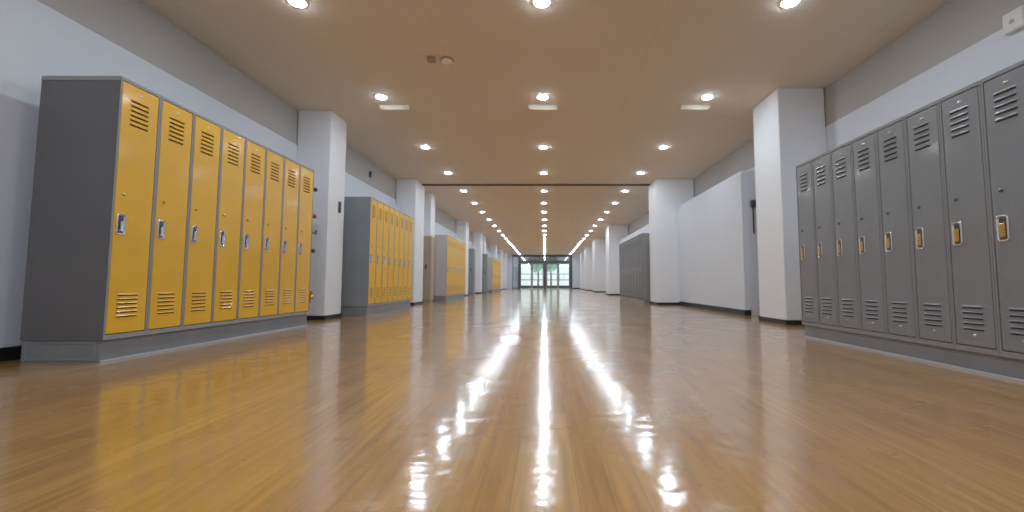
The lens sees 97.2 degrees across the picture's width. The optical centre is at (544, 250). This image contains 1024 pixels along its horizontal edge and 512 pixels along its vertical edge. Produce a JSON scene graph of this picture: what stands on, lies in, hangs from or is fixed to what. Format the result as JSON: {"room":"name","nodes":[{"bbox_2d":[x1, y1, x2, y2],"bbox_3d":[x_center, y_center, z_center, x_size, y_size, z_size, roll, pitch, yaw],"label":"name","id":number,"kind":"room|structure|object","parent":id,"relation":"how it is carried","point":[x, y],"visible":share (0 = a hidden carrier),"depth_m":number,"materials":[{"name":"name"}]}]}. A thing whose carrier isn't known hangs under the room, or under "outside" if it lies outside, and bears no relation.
{"room":"school corridor","nodes":[
{"label":"school corridor","id":0,"kind":"room"},
{"bbox_2d":[0,0,489,347],"bbox_3d":[-3.845,0.310,18.401,0.250,3.130,46.750,0,-4,0],"label":"wall","id":1,"kind":"structure","parent":0,"point":[128,39],"depth_m":3.77,"materials":[{"name":"white paint"}]},
{"bbox_2d":[0,345,21,361],"bbox_3d":[-3.712,1.814,18.166,0.015,0.095,46.500,0,-4,0],"label":"baseboard","id":2,"kind":"structure","parent":1,"relation":"attached to","point":[13,352],"depth_m":3.12,"materials":[{"name":"black rubber"}]},
{"bbox_2d":[297,111,346,319],"bbox_3d":[-3.464,-0.526,6.942,0.512,3.130,0.554,0,-4,0],"label":"pillar","id":3,"kind":"structure","parent":0,"point":[321,144],"depth_m":6.76,"materials":[{"name":"white paint"}]},
{"bbox_2d":[396,179,424,304],"bbox_3d":[-3.464,-0.190,11.544,0.512,3.130,0.824,0,-4,0],"label":"pillar","id":4,"kind":"structure","parent":0,"point":[410,193],"depth_m":11.26,"materials":[{"name":"white paint"}]},
{"bbox_2d":[424,193,434,300],"bbox_3d":[-3.504,-0.070,13.190,0.432,3.130,0.524,0,-4,0],"label":"pillar","id":5,"kind":"structure","parent":0,"point":[429,199],"depth_m":13.03,"materials":[{"name":"white paint"}]},
{"bbox_2d":[456,221,468,295],"bbox_3d":[-3.504,0.359,19.074,0.432,3.130,0.724,0,-4,0],"label":"pillar","id":6,"kind":"structure","parent":0,"point":[462,227],"depth_m":18.83,"materials":[{"name":"white paint"}]},
{"bbox_2d":[472,232,482,293],"bbox_3d":[-3.504,0.672,23.363,0.432,3.130,0.724,0,-4,0],"label":"pillar","id":7,"kind":"structure","parent":0,"point":[477,236],"depth_m":23.05,"materials":[{"name":"white paint"}]},
{"bbox_2d":[502,252,506,288],"bbox_3d":[-3.504,1.777,38.523,0.432,3.130,0.724,0,-4,0],"label":"pillar","id":8,"kind":"structure","parent":0,"point":[504,258],"depth_m":38.20,"materials":[{"name":"white paint"}]},
{"bbox_2d":[507,255,511,288],"bbox_3d":[-3.370,2.001,41.590,0.700,3.130,0.250,0,-4,0],"label":"wall","id":9,"kind":"structure","parent":0,"point":[509,257],"depth_m":41.46,"materials":[{"name":"white paint"}]},
{"bbox_2d":[512,257,518,288],"bbox_3d":[-2.720,2.073,41.549,0.600,2.980,0.060,0,-4,0],"label":"window","id":10,"kind":"structure","parent":9,"relation":"in","point":[515,260],"depth_m":41.53,"materials":[{"name":"clear glass"}]},
{"bbox_2d":[0,289,1023,511],"bbox_3d":[0.000,1.920,18.133,8.040,0.120,47.050,0,-4,0],"label":"floor","id":11,"kind":"structure","parent":0,"point":[504,400],"depth_m":1.73,"materials":[{"name":"brown wood"}]},
{"bbox_2d":[20,76,160,339],"bbox_3d":[-3.256,-0.297,3.264,0.569,1.840,0.336,0,-4,0],"label":"locker","id":12,"kind":"object","parent":11,"relation":"on","point":[87,276],"visible":1,"depth_m":3.13,"materials":[{"name":"grey metal"}]},
{"bbox_2d":[116,294,137,317],"bbox_3d":[-2.982,0.396,3.210,0.004,0.158,0.155,0,-4,0],"label":"vent","id":13,"kind":"object","parent":12,"relation":"attached to","point":[126,304],"depth_m":3.21,"materials":[{"name":"yellow metal"}]},
{"bbox_2d":[130,100,148,131],"bbox_3d":[-2.982,-0.985,3.311,0.004,0.184,0.143,0,-4,0],"label":"vent","id":14,"kind":"object","parent":12,"relation":"attached to","point":[139,110],"depth_m":3.31,"materials":[{"name":"yellow metal"}]},
{"bbox_2d":[20,314,306,362],"bbox_3d":[-3.265,0.779,4.352,0.549,0.150,2.642,0,-4,0],"label":"plinth","id":15,"kind":"object","parent":11,"relation":"on","point":[32,351],"visible":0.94,"depth_m":3.33,"materials":[{"name":"grey metal"}]},
{"bbox_2d":[146,96,194,334],"bbox_3d":[-3.256,-0.273,3.598,0.569,1.840,0.332,0,-4,0],"label":"locker","id":16,"kind":"object","parent":11,"relation":"on","point":[176,127],"visible":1,"depth_m":3.58,"materials":[{"name":"yellow metal"}]},
{"bbox_2d":[157,293,174,313],"bbox_3d":[-2.982,0.420,3.542,0.004,0.158,0.155,0,-4,0],"label":"vent","id":17,"kind":"object","parent":16,"relation":"attached to","point":[165,301],"depth_m":3.54,"materials":[{"name":"yellow metal"}]},
{"bbox_2d":[169,117,184,144],"bbox_3d":[-2.982,-0.961,3.642,0.004,0.184,0.143,0,-4,0],"label":"vent","id":18,"kind":"object","parent":16,"relation":"attached to","point":[176,125],"depth_m":3.64,"materials":[{"name":"yellow metal"}]},
{"bbox_2d":[182,112,222,329],"bbox_3d":[-3.256,-0.249,3.930,0.569,1.840,0.332,0,-4,0],"label":"locker","id":19,"kind":"object","parent":11,"relation":"on","point":[207,133],"visible":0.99,"depth_m":3.92,"materials":[{"name":"yellow metal"}]},
{"bbox_2d":[191,292,205,311],"bbox_3d":[-2.982,0.444,3.873,0.004,0.158,0.155,0,-4,0],"label":"vent","id":20,"kind":"object","parent":19,"relation":"attached to","point":[198,299],"depth_m":3.87,"materials":[{"name":"yellow metal"}]},
{"bbox_2d":[201,131,213,156],"bbox_3d":[-2.982,-0.937,3.974,0.004,0.184,0.143,0,-4,0],"label":"vent","id":21,"kind":"object","parent":19,"relation":"attached to","point":[207,138],"depth_m":3.97,"materials":[{"name":"yellow metal"}]},
{"bbox_2d":[212,126,245,325],"bbox_3d":[-3.256,-0.225,4.261,0.569,1.840,0.332,0,-4,0],"label":"locker","id":22,"kind":"object","parent":11,"relation":"on","point":[233,147],"visible":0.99,"depth_m":4.24,"materials":[{"name":"yellow metal"}]},
{"bbox_2d":[219,292,231,308],"bbox_3d":[-2.982,0.468,4.205,0.004,0.158,0.155,0,-4,0],"label":"vent","id":23,"kind":"object","parent":22,"relation":"attached to","point":[225,298],"depth_m":4.20,"materials":[{"name":"yellow metal"}]},
{"bbox_2d":[228,143,238,165],"bbox_3d":[-2.982,-0.913,4.306,0.004,0.184,0.143,0,-4,0],"label":"vent","id":24,"kind":"object","parent":22,"relation":"attached to","point":[233,148],"depth_m":4.30,"materials":[{"name":"yellow metal"}]},
{"bbox_2d":[237,137,266,322],"bbox_3d":[-3.256,-0.201,4.593,0.569,1.840,0.332,0,-4,0],"label":"locker","id":25,"kind":"object","parent":11,"relation":"on","point":[256,153],"visible":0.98,"depth_m":4.59,"materials":[{"name":"yellow metal"}]},
{"bbox_2d":[244,291,254,306],"bbox_3d":[-2.982,0.492,4.537,0.004,0.158,0.155,0,-4,0],"label":"vent","id":26,"kind":"object","parent":25,"relation":"attached to","point":[249,296],"depth_m":4.54,"materials":[{"name":"yellow metal"}]},
{"bbox_2d":[251,154,260,173],"bbox_3d":[-2.982,-0.888,4.637,0.004,0.184,0.143,0,-4,0],"label":"vent","id":27,"kind":"object","parent":25,"relation":"attached to","point":[255,158],"depth_m":4.64,"materials":[{"name":"yellow metal"}]},
{"bbox_2d":[259,147,284,319],"bbox_3d":[-3.256,-0.176,4.925,0.569,1.840,0.332,0,-4,0],"label":"locker","id":28,"kind":"object","parent":11,"relation":"on","point":[274,179],"visible":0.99,"depth_m":4.91,"materials":[{"name":"yellow metal"}]},
{"bbox_2d":[265,291,273,305],"bbox_3d":[-2.982,0.517,4.868,0.004,0.158,0.155,0,-4,0],"label":"vent","id":29,"kind":"object","parent":28,"relation":"attached to","point":[269,295],"depth_m":4.87,"materials":[{"name":"yellow metal"}]},
{"bbox_2d":[271,162,278,181],"bbox_3d":[-2.982,-0.864,4.969,0.004,0.184,0.143,0,-4,0],"label":"vent","id":30,"kind":"object","parent":28,"relation":"attached to","point":[274,165],"depth_m":4.96,"materials":[{"name":"yellow metal"}]},
{"bbox_2d":[278,156,300,317],"bbox_3d":[-3.256,-0.152,5.256,0.569,1.840,0.332,0,-4,0],"label":"locker","id":31,"kind":"object","parent":11,"relation":"on","point":[289,234],"visible":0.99,"depth_m":5.25,"materials":[{"name":"yellow metal"}]},
{"bbox_2d":[288,170,295,187],"bbox_3d":[-2.982,-0.840,5.301,0.004,0.184,0.143,0,-4,0],"label":"vent","id":32,"kind":"object","parent":31,"relation":"attached to","point":[291,173],"depth_m":5.30,"materials":[{"name":"yellow metal"}]},
{"bbox_2d":[294,164,317,315],"bbox_3d":[-3.254,-0.123,5.656,0.572,1.840,0.470,0,-4,0],"label":"locker","id":33,"kind":"object","parent":11,"relation":"on","point":[303,295],"visible":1,"depth_m":5.58,"materials":[{"name":"yellow metal"}]},
{"bbox_2d":[341,197,377,305],"bbox_3d":[-3.283,0.025,7.651,0.734,1.835,0.305,0,-4,0],"label":"locker","id":34,"kind":"object","parent":11,"relation":"on","point":[360,213],"visible":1,"depth_m":7.51,"materials":[{"name":"charcoal steel"},{"name":"yellow enamel"},{"name":"pale steel"}]},
{"bbox_2d":[341,301,409,315],"bbox_3d":[-3.299,1.092,8.643,0.702,0.150,2.416,0,-4,0],"label":"plinth","id":35,"kind":"object","parent":11,"relation":"on","point":[345,310],"visible":0.64,"depth_m":7.65,"materials":[{"name":"grey metal"}]},
{"bbox_2d":[375,200,383,304],"bbox_3d":[-3.283,0.047,7.955,0.734,1.835,0.305,0,-4,0],"label":"locker","id":36,"kind":"object","parent":11,"relation":"on","point":[380,207],"visible":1,"depth_m":7.96,"materials":[{"name":"yellow metal"}]},
{"bbox_2d":[381,203,389,304],"bbox_3d":[-3.283,0.069,8.259,0.734,1.835,0.305,0,-4,0],"label":"locker","id":37,"kind":"object","parent":11,"relation":"on","point":[386,207],"visible":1,"depth_m":8.26,"materials":[{"name":"yellow metal"}]},
{"bbox_2d":[387,206,394,303],"bbox_3d":[-3.283,0.091,8.563,0.734,1.835,0.305,0,-4,0],"label":"locker","id":38,"kind":"object","parent":11,"relation":"on","point":[392,210],"visible":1,"depth_m":8.58,"materials":[{"name":"yellow metal"}]},
{"bbox_2d":[393,209,399,302],"bbox_3d":[-3.283,0.114,8.868,0.734,1.835,0.305,0,-4,0],"label":"locker","id":39,"kind":"object","parent":11,"relation":"on","point":[397,212],"visible":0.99,"depth_m":8.87,"materials":[{"name":"yellow metal"}]},
{"bbox_2d":[398,211,404,301],"bbox_3d":[-3.283,0.136,9.172,0.734,1.835,0.305,0,-4,0],"label":"locker","id":40,"kind":"object","parent":11,"relation":"on","point":[402,215],"visible":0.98,"depth_m":9.18,"materials":[{"name":"yellow metal"}]},
{"bbox_2d":[403,214,408,301],"bbox_3d":[-3.283,0.158,9.476,0.734,1.835,0.305,0,-4,0],"label":"locker","id":41,"kind":"object","parent":11,"relation":"on","point":[406,225],"visible":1,"depth_m":9.44,"materials":[{"name":"yellow metal"}]},
{"bbox_2d":[407,216,412,300],"bbox_3d":[-3.283,0.180,9.780,0.734,1.835,0.305,0,-4,0],"label":"locker","id":42,"kind":"object","parent":11,"relation":"on","point":[410,246],"visible":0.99,"depth_m":9.79,"materials":[{"name":"yellow metal"}]},
{"bbox_2d":[422,236,434,301],"bbox_3d":[-3.420,0.536,12.630,0.520,1.840,0.450,0,-4,0],"label":"tall cabinet","id":43,"kind":"object","parent":11,"relation":"on","point":[429,241],"visible":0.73,"depth_m":12.47,"materials":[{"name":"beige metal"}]},
{"bbox_2d":[434,235,449,295],"bbox_3d":[-3.293,0.461,13.625,0.754,1.835,0.344,0,-4,0],"label":"locker","id":44,"kind":"object","parent":11,"relation":"on","point":[442,242],"visible":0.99,"depth_m":13.46,"materials":[{"name":"grey metal"}]},
{"bbox_2d":[434,294,463,300],"bbox_3d":[-3.309,1.550,14.927,0.722,0.150,3.076,0,-4,0],"label":"plinth","id":45,"kind":"object","parent":11,"relation":"on","point":[452,297],"visible":0.54,"depth_m":13.68,"materials":[{"name":"grey metal"}]},
{"bbox_2d":[449,236,451,295],"bbox_3d":[-3.293,0.485,13.968,0.754,1.835,0.344,0,-4,0],"label":"locker","id":46,"kind":"object","parent":11,"relation":"on","point":[450,269],"visible":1,"depth_m":13.94,"materials":[{"name":"yellow metal"}]},
{"bbox_2d":[451,237,453,294],"bbox_3d":[-3.293,0.511,14.312,0.754,1.835,0.344,0,-4,0],"label":"locker","id":47,"kind":"object","parent":11,"relation":"on","point":[452,290],"visible":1,"depth_m":14.24,"materials":[{"name":"yellow metal"}]},
{"bbox_2d":[454,238,456,294],"bbox_3d":[-3.293,0.536,14.655,0.754,1.835,0.344,0,-4,0],"label":"locker","id":48,"kind":"object","parent":11,"relation":"on","point":[455,240],"visible":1,"depth_m":14.71,"materials":[{"name":"yellow metal"}]},
{"bbox_2d":[468,248,475,294],"bbox_3d":[-3.470,0.992,20.813,0.420,2.120,0.540,0,-4,0],"label":"tall cabinet","id":49,"kind":"object","parent":11,"relation":"on","point":[472,252],"visible":0.77,"depth_m":20.60,"materials":[{"name":"grey metal"}]},
{"bbox_2d":[482,254,488,292],"bbox_3d":[-3.370,1.250,24.078,0.620,2.080,0.590,0,-4,0],"label":"tall cabinet","id":50,"kind":"object","parent":11,"relation":"on","point":[485,257],"visible":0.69,"depth_m":23.84,"materials":[{"name":"grey metal"}]},
{"bbox_2d":[488,257,492,289],"bbox_3d":[-3.293,1.310,25.272,0.754,1.835,0.400,0,-4,0],"label":"locker","id":51,"kind":"object","parent":11,"relation":"on","point":[490,273],"visible":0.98,"depth_m":25.08,"materials":[{"name":"grey metal"}]},
{"bbox_2d":[621,243,623,295],"bbox_3d":[2.943,0.649,15.073,0.713,1.770,0.413,0,-4,0],"label":"locker","id":52,"kind":"object","parent":11,"relation":"on","point":[622,262],"visible":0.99,"depth_m":15.08,"materials":[{"name":"grey metal"}]},
{"bbox_2d":[623,242,625,296],"bbox_3d":[2.943,0.619,14.661,0.713,1.770,0.413,0,-4,0],"label":"locker","id":53,"kind":"object","parent":11,"relation":"on","point":[624,244],"visible":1,"depth_m":14.69,"materials":[{"name":"grey metal"}]},
{"bbox_2d":[625,240,628,296],"bbox_3d":[2.943,0.589,14.248,0.713,1.770,0.413,0,-4,0],"label":"locker","id":54,"kind":"object","parent":11,"relation":"on","point":[626,242],"visible":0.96,"depth_m":14.17,"materials":[{"name":"grey metal"}]},
{"bbox_2d":[628,239,630,296],"bbox_3d":[2.943,0.559,13.836,0.713,1.770,0.413,0,-4,0],"label":"locker","id":55,"kind":"object","parent":11,"relation":"on","point":[629,252],"visible":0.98,"depth_m":13.83,"materials":[{"name":"grey metal"}]},
{"bbox_2d":[630,238,633,297],"bbox_3d":[2.943,0.528,13.424,0.713,1.770,0.413,0,-4,0],"label":"locker","id":56,"kind":"object","parent":11,"relation":"on","point":[631,239],"visible":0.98,"depth_m":13.36,"materials":[{"name":"grey metal"}]},
{"bbox_2d":[633,236,636,297],"bbox_3d":[2.943,0.498,13.011,0.713,1.770,0.413,0,-4,0],"label":"locker","id":57,"kind":"object","parent":11,"relation":"on","point":[634,238],"visible":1,"depth_m":13.06,"materials":[{"name":"grey metal"}]},
{"bbox_2d":[636,235,639,298],"bbox_3d":[2.943,0.468,12.599,0.713,1.770,0.413,0,-4,0],"label":"locker","id":58,"kind":"object","parent":11,"relation":"on","point":[637,236],"visible":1,"depth_m":12.63,"materials":[{"name":"grey metal"}]},
{"bbox_2d":[639,233,649,299],"bbox_3d":[2.943,0.438,12.187,0.713,1.770,0.413,0,-4,0],"label":"locker","id":59,"kind":"object","parent":11,"relation":"on","point":[644,244],"visible":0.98,"depth_m":12.00,"materials":[{"name":"grey metal"}]},
{"bbox_2d":[678,171,759,315],"bbox_3d":[3.509,-0.002,9.314,0.422,2.430,3.602,0,-4,0],"label":"wall panel","id":60,"kind":"object","parent":11,"relation":"on","point":[718,247],"visible":0.91,"depth_m":8.39,"materials":[{"name":"white paint"}]},
{"bbox_2d":[795,159,818,326],"bbox_3d":[2.924,-0.070,4.431,0.713,1.613,0.281,0,-4,0],"label":"locker","id":61,"kind":"object","parent":11,"relation":"on","point":[804,180],"visible":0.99,"depth_m":4.42,"materials":[{"name":"grey metal"}]},
{"bbox_2d":[800,174,807,191],"bbox_3d":[2.577,-0.669,4.480,0.004,0.163,0.118,0,-4,0],"label":"vent","id":62,"kind":"object","parent":61,"relation":"attached to","point":[803,177],"depth_m":4.47,"materials":[{"name":"black metal"}]},
{"bbox_2d":[805,298,812,312],"bbox_3d":[2.577,0.535,4.392,0.004,0.140,0.127,0,-4,0],"label":"vent","id":63,"kind":"object","parent":61,"relation":"attached to","point":[808,301],"depth_m":4.39,"materials":[{"name":"black metal"}]},
{"bbox_2d":[812,150,837,329],"bbox_3d":[2.924,-0.091,4.151,0.713,1.613,0.281,0,-4,0],"label":"locker","id":64,"kind":"object","parent":11,"relation":"on","point":[821,164],"visible":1,"depth_m":4.15,"materials":[{"name":"grey metal"}]},
{"bbox_2d":[817,166,824,185],"bbox_3d":[2.577,-0.690,4.199,0.004,0.163,0.118,0,-4,0],"label":"vent","id":65,"kind":"object","parent":64,"relation":"attached to","point":[820,169],"depth_m":4.20,"materials":[{"name":"black metal"}]},
{"bbox_2d":[822,299,831,314],"bbox_3d":[2.577,0.515,4.112,0.004,0.140,0.127,0,-4,0],"label":"vent","id":66,"kind":"object","parent":64,"relation":"attached to","point":[826,303],"depth_m":4.11,"materials":[{"name":"black metal"}]},
{"bbox_2d":[830,140,860,333],"bbox_3d":[2.924,-0.111,3.870,0.713,1.613,0.281,0,-4,0],"label":"locker","id":67,"kind":"object","parent":11,"relation":"on","point":[848,307],"visible":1,"depth_m":3.87,"materials":[{"name":"grey metal"}]},
{"bbox_2d":[836,158,845,178],"bbox_3d":[2.577,-0.710,3.919,0.004,0.163,0.118,0,-4,0],"label":"vent","id":68,"kind":"object","parent":67,"relation":"attached to","point":[840,162],"depth_m":3.91,"materials":[{"name":"black metal"}]},
{"bbox_2d":[842,300,852,316],"bbox_3d":[2.577,0.494,3.831,0.004,0.140,0.127,0,-4,0],"label":"vent","id":69,"kind":"object","parent":67,"relation":"attached to","point":[847,305],"depth_m":3.83,"materials":[{"name":"black metal"}]},
{"bbox_2d":[851,129,886,337],"bbox_3d":[2.924,-0.132,3.590,0.713,1.613,0.281,0,-4,0],"label":"locker","id":70,"kind":"object","parent":11,"relation":"on","point":[864,147],"visible":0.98,"depth_m":3.57,"materials":[{"name":"grey metal"}]},
{"bbox_2d":[858,148,868,170],"bbox_3d":[2.577,-0.731,3.638,0.004,0.163,0.118,0,-4,0],"label":"vent","id":71,"kind":"object","parent":70,"relation":"attached to","point":[863,153],"depth_m":3.64,"materials":[{"name":"black metal"}]},
{"bbox_2d":[865,301,877,319],"bbox_3d":[2.577,0.474,3.550,0.004,0.140,0.127,0,-4,0],"label":"vent","id":72,"kind":"object","parent":70,"relation":"attached to","point":[871,307],"depth_m":3.55,"materials":[{"name":"black metal"}]},
{"bbox_2d":[876,116,917,342],"bbox_3d":[2.924,-0.152,3.309,0.713,1.613,0.281,0,-4,0],"label":"locker","id":73,"kind":"object","parent":11,"relation":"on","point":[898,270],"visible":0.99,"depth_m":3.30,"materials":[{"name":"grey metal"}]},
{"bbox_2d":[884,136,896,161],"bbox_3d":[2.577,-0.751,3.358,0.004,0.163,0.118,0,-4,0],"label":"vent","id":74,"kind":"object","parent":73,"relation":"attached to","point":[890,142],"depth_m":3.35,"materials":[{"name":"black metal"}]},
{"bbox_2d":[892,303,906,322],"bbox_3d":[2.577,0.453,3.270,0.004,0.140,0.127,0,-4,0],"label":"vent","id":75,"kind":"object","parent":73,"relation":"attached to","point":[899,310],"depth_m":3.27,"materials":[{"name":"black metal"}]},
{"bbox_2d":[804,325,1023,381],"bbox_3d":[2.933,0.723,3.386,0.694,0.122,2.226,0,-4,0],"label":"plinth","id":76,"kind":"object","parent":11,"relation":"on","point":[992,365],"visible":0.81,"depth_m":3.03,"materials":[{"name":"grey metal"}]},
{"bbox_2d":[904,100,954,348],"bbox_3d":[2.924,-0.173,3.029,0.713,1.613,0.281,0,-4,0],"label":"locker","id":77,"kind":"object","parent":11,"relation":"on","point":[933,298],"visible":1,"depth_m":3.02,"materials":[{"name":"grey metal"}]},
{"bbox_2d":[914,123,929,151],"bbox_3d":[2.577,-0.771,3.077,0.004,0.163,0.118,0,-4,0],"label":"vent","id":78,"kind":"object","parent":77,"relation":"attached to","point":[921,130],"depth_m":3.07,"materials":[{"name":"black metal"}]},
{"bbox_2d":[924,304,941,326],"bbox_3d":[2.577,0.433,2.989,0.004,0.140,0.127,0,-4,0],"label":"vent","id":79,"kind":"object","parent":77,"relation":"attached to","point":[932,312],"depth_m":2.98,"materials":[{"name":"black metal"}]},
{"bbox_2d":[939,80,999,355],"bbox_3d":[2.924,-0.193,2.748,0.713,1.613,0.281,0,-4,0],"label":"locker","id":80,"kind":"object","parent":11,"relation":"on","point":[975,322],"visible":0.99,"depth_m":2.73,"materials":[{"name":"grey metal"}]},
{"bbox_2d":[950,106,968,137],"bbox_3d":[2.577,-0.792,2.797,0.004,0.163,0.118,0,-4,0],"label":"vent","id":81,"kind":"object","parent":80,"relation":"attached to","point":[959,116],"depth_m":2.79,"materials":[{"name":"black metal"}]},
{"bbox_2d":[962,307,983,331],"bbox_3d":[2.577,0.412,2.709,0.004,0.140,0.127,0,-4,0],"label":"vent","id":82,"kind":"object","parent":80,"relation":"attached to","point":[972,317],"depth_m":2.71,"materials":[{"name":"black metal"}]},
{"bbox_2d":[980,60,1023,359],"bbox_3d":[2.924,-0.214,2.468,0.713,1.613,0.281,0,-4,0],"label":"locker","id":83,"kind":"object","parent":11,"relation":"on","point":[1002,92],"visible":1,"depth_m":2.51,"materials":[{"name":"grey metal"}]},
{"bbox_2d":[994,86,1017,122],"bbox_3d":[2.577,-0.812,2.516,0.004,0.163,0.118,0,-4,0],"label":"vent","id":84,"kind":"object","parent":83,"relation":"attached to","point":[1006,98],"depth_m":2.51,"materials":[{"name":"black metal"}]},
{"bbox_2d":[1009,309,1023,335],"bbox_3d":[2.577,0.392,2.428,0.004,0.140,0.127,0,-4,0],"label":"vent","id":85,"kind":"object","parent":83,"relation":"attached to","point":[1016,316],"depth_m":2.46,"materials":[{"name":"black metal"}]},
{"bbox_2d":[140,0,949,254],"bbox_3d":[0.000,-1.337,18.371,8.040,0.150,47.050,0,-4,0],"label":"ceiling","id":86,"kind":"structure","parent":0,"point":[618,74],"depth_m":5.72,"materials":[{"name":"paint"}]},
{"bbox_2d":[287,0,308,7],"bbox_3d":[-2.290,-2.289,4.168,0.184,0.016,0.184,0,-4,0],"label":"recessed light","id":87,"kind":"object","parent":86,"relation":"in","point":[296,3],"visible":1,"depth_m":4.17,"materials":[{"name":"white"}]},
{"bbox_2d":[289,0,305,6],"bbox_3d":[-2.290,-2.288,4.167,0.134,0.015,0.134,0,-4,0],"label":"diffuser","id":88,"kind":"object","parent":87,"relation":"attached to","point":[296,3],"depth_m":4.16,"materials":[{"name":"white plastic"}]},
{"bbox_2d":[380,105,411,109],"bbox_3d":[-2.200,-2.091,6.650,0.440,0.050,0.160,0,-4,0],"label":"ceiling bar","id":89,"kind":"object","parent":86,"relation":"attached to","point":[383,107],"visible":1,"depth_m":6.60,"materials":[{"name":"beige paint"}]},
{"bbox_2d":[422,184,649,185],"bbox_3d":[-0.235,-1.715,11.841,5.970,0.045,0.050,0,-4,0],"label":"trim","id":90,"kind":"structure","parent":86,"relation":"attached to","point":[422,184],"depth_m":11.82,"materials":[{"name":"brown"}]},
{"bbox_2d":[532,0,551,8],"bbox_3d":[-0.030,-2.289,4.168,0.184,0.016,0.184,0,-4,0],"label":"recessed light","id":91,"kind":"object","parent":86,"relation":"in","point":[541,4],"visible":1,"depth_m":4.17,"materials":[{"name":"white"}]},
{"bbox_2d":[528,105,557,109],"bbox_3d":[-0.030,-2.091,6.650,0.440,0.050,0.160,0,-4,0],"label":"ceiling bar","id":92,"kind":"object","parent":86,"relation":"attached to","point":[530,107],"visible":1,"depth_m":6.60,"materials":[{"name":"beige paint"}]},
{"bbox_2d":[678,105,709,109],"bbox_3d":[2.200,-2.091,6.650,0.440,0.050,0.160,0,-4,0],"label":"ceiling bar","id":93,"kind":"object","parent":86,"relation":"attached to","point":[682,107],"visible":1,"depth_m":6.60,"materials":[{"name":"beige paint"}]},
{"bbox_2d":[779,0,800,7],"bbox_3d":[2.270,-2.289,4.168,0.184,0.016,0.184,0,-4,0],"label":"recessed light","id":94,"kind":"object","parent":86,"relation":"in","point":[784,3],"visible":1,"depth_m":4.17,"materials":[{"name":"white"}]},
{"bbox_2d":[572,255,579,288],"bbox_3d":[3.120,2.001,41.590,1.200,3.130,0.250,0,-4,0],"label":"wall","id":95,"kind":"structure","parent":0,"point":[575,258],"depth_m":41.46,"materials":[{"name":"white paint"}]},
{"bbox_2d":[520,263,531,288],"bbox_3d":[-1.755,2.379,41.485,1.078,2.340,0.124,0,-4,0],"label":"door","id":96,"kind":"structure","parent":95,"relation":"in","point":[521,286],"depth_m":41.44,"materials":[{"name":"brown metal"}]},
{"bbox_2d":[512,255,571,288],"bbox_3d":[-0.250,1.998,41.555,5.540,3.130,0.260,0,-4,0],"label":"door frame","id":97,"kind":"structure","parent":95,"relation":"attached to","point":[519,256],"depth_m":41.52,"materials":[{"name":"brown metal"}]},
{"bbox_2d":[558,263,569,288],"bbox_3d":[1.755,2.379,41.485,1.078,2.340,0.124,0,-4,0],"label":"door","id":98,"kind":"structure","parent":95,"relation":"in","point":[559,286],"depth_m":41.44,"materials":[{"name":"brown metal"}]},
{"bbox_2d":[580,252,583,288],"bbox_3d":[3.354,1.737,37.974,0.732,3.130,0.824,0,-4,0],"label":"pillar","id":99,"kind":"structure","parent":0,"point":[581,253],"depth_m":37.62,"materials":[{"name":"white paint"}]},
{"bbox_2d":[584,247,591,289],"bbox_3d":[3.304,1.359,32.788,0.832,3.130,0.824,0,-4,0],"label":"pillar","id":100,"kind":"structure","parent":0,"point":[587,250],"depth_m":32.40,"materials":[{"name":"white paint"}]},
{"bbox_2d":[592,239,605,291],"bbox_3d":[3.304,0.937,27.003,0.832,3.130,1.224,0,-4,0],"label":"pillar","id":101,"kind":"structure","parent":0,"point":[598,245],"depth_m":26.42,"materials":[{"name":"white paint"}]},
{"bbox_2d":[605,225,627,294],"bbox_3d":[3.284,0.472,20.620,0.872,3.130,1.224,0,-4,0],"label":"pillar","id":102,"kind":"structure","parent":0,"point":[614,234],"depth_m":20.07,"materials":[{"name":"white paint"}]},
{"bbox_2d":[620,224,648,243],"bbox_3d":[3.519,0.480,15.921,0.402,2.430,8.132,0,-4,0],"label":"wall panel","id":103,"kind":"object","parent":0,"point":[645,229],"visible":0.07,"depth_m":16.38,"materials":[{"name":"white paint"}]},
{"bbox_2d":[649,179,693,304],"bbox_3d":[3.234,-0.192,11.520,0.972,3.130,0.774,0,-4,0],"label":"pillar","id":104,"kind":"structure","parent":0,"point":[665,195],"depth_m":11.19,"materials":[{"name":"white paint"}]},
{"bbox_2d":[753,88,825,324],"bbox_3d":[3.404,-0.576,6.248,0.632,3.130,0.744,0,-4,0],"label":"pillar","id":105,"kind":"structure","parent":0,"point":[788,124],"depth_m":5.99,"materials":[{"name":"white paint"}]},
{"bbox_2d":[628,0,1023,234],"bbox_3d":[3.845,0.310,18.401,0.250,3.130,46.750,0,-4,0],"label":"wall","id":106,"kind":"structure","parent":0,"point":[962,43],"depth_m":4.54,"materials":[{"name":"white paint"}]},
{"bbox_2d":[1002,5,1023,34],"bbox_3d":[3.700,-1.806,3.541,0.063,0.160,0.150,0,-4,0],"label":"alarm box","id":107,"kind":"object","parent":106,"relation":"attached to","point":[1013,21],"visible":1,"depth_m":3.53,"materials":[{"name":"white plastic"}]},
{"label":"outside","id":108,"kind":"structure","parent":0,"visible":0},
{"bbox_3d":[0.000,5.499,65.649,60.000,0.250,48.250,0,-4,0],"label":"ground","id":109,"kind":"structure","parent":108,"visible":0},
{"bbox_2d":[521,267,568,284],"bbox_3d":[0.000,4.226,70.880,24.000,3.050,2.000,0,-4,0],"label":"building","id":110,"kind":"structure","parent":109,"relation":"on","point":[525,271],"depth_m":69.88,"materials":[{"name":"white"}]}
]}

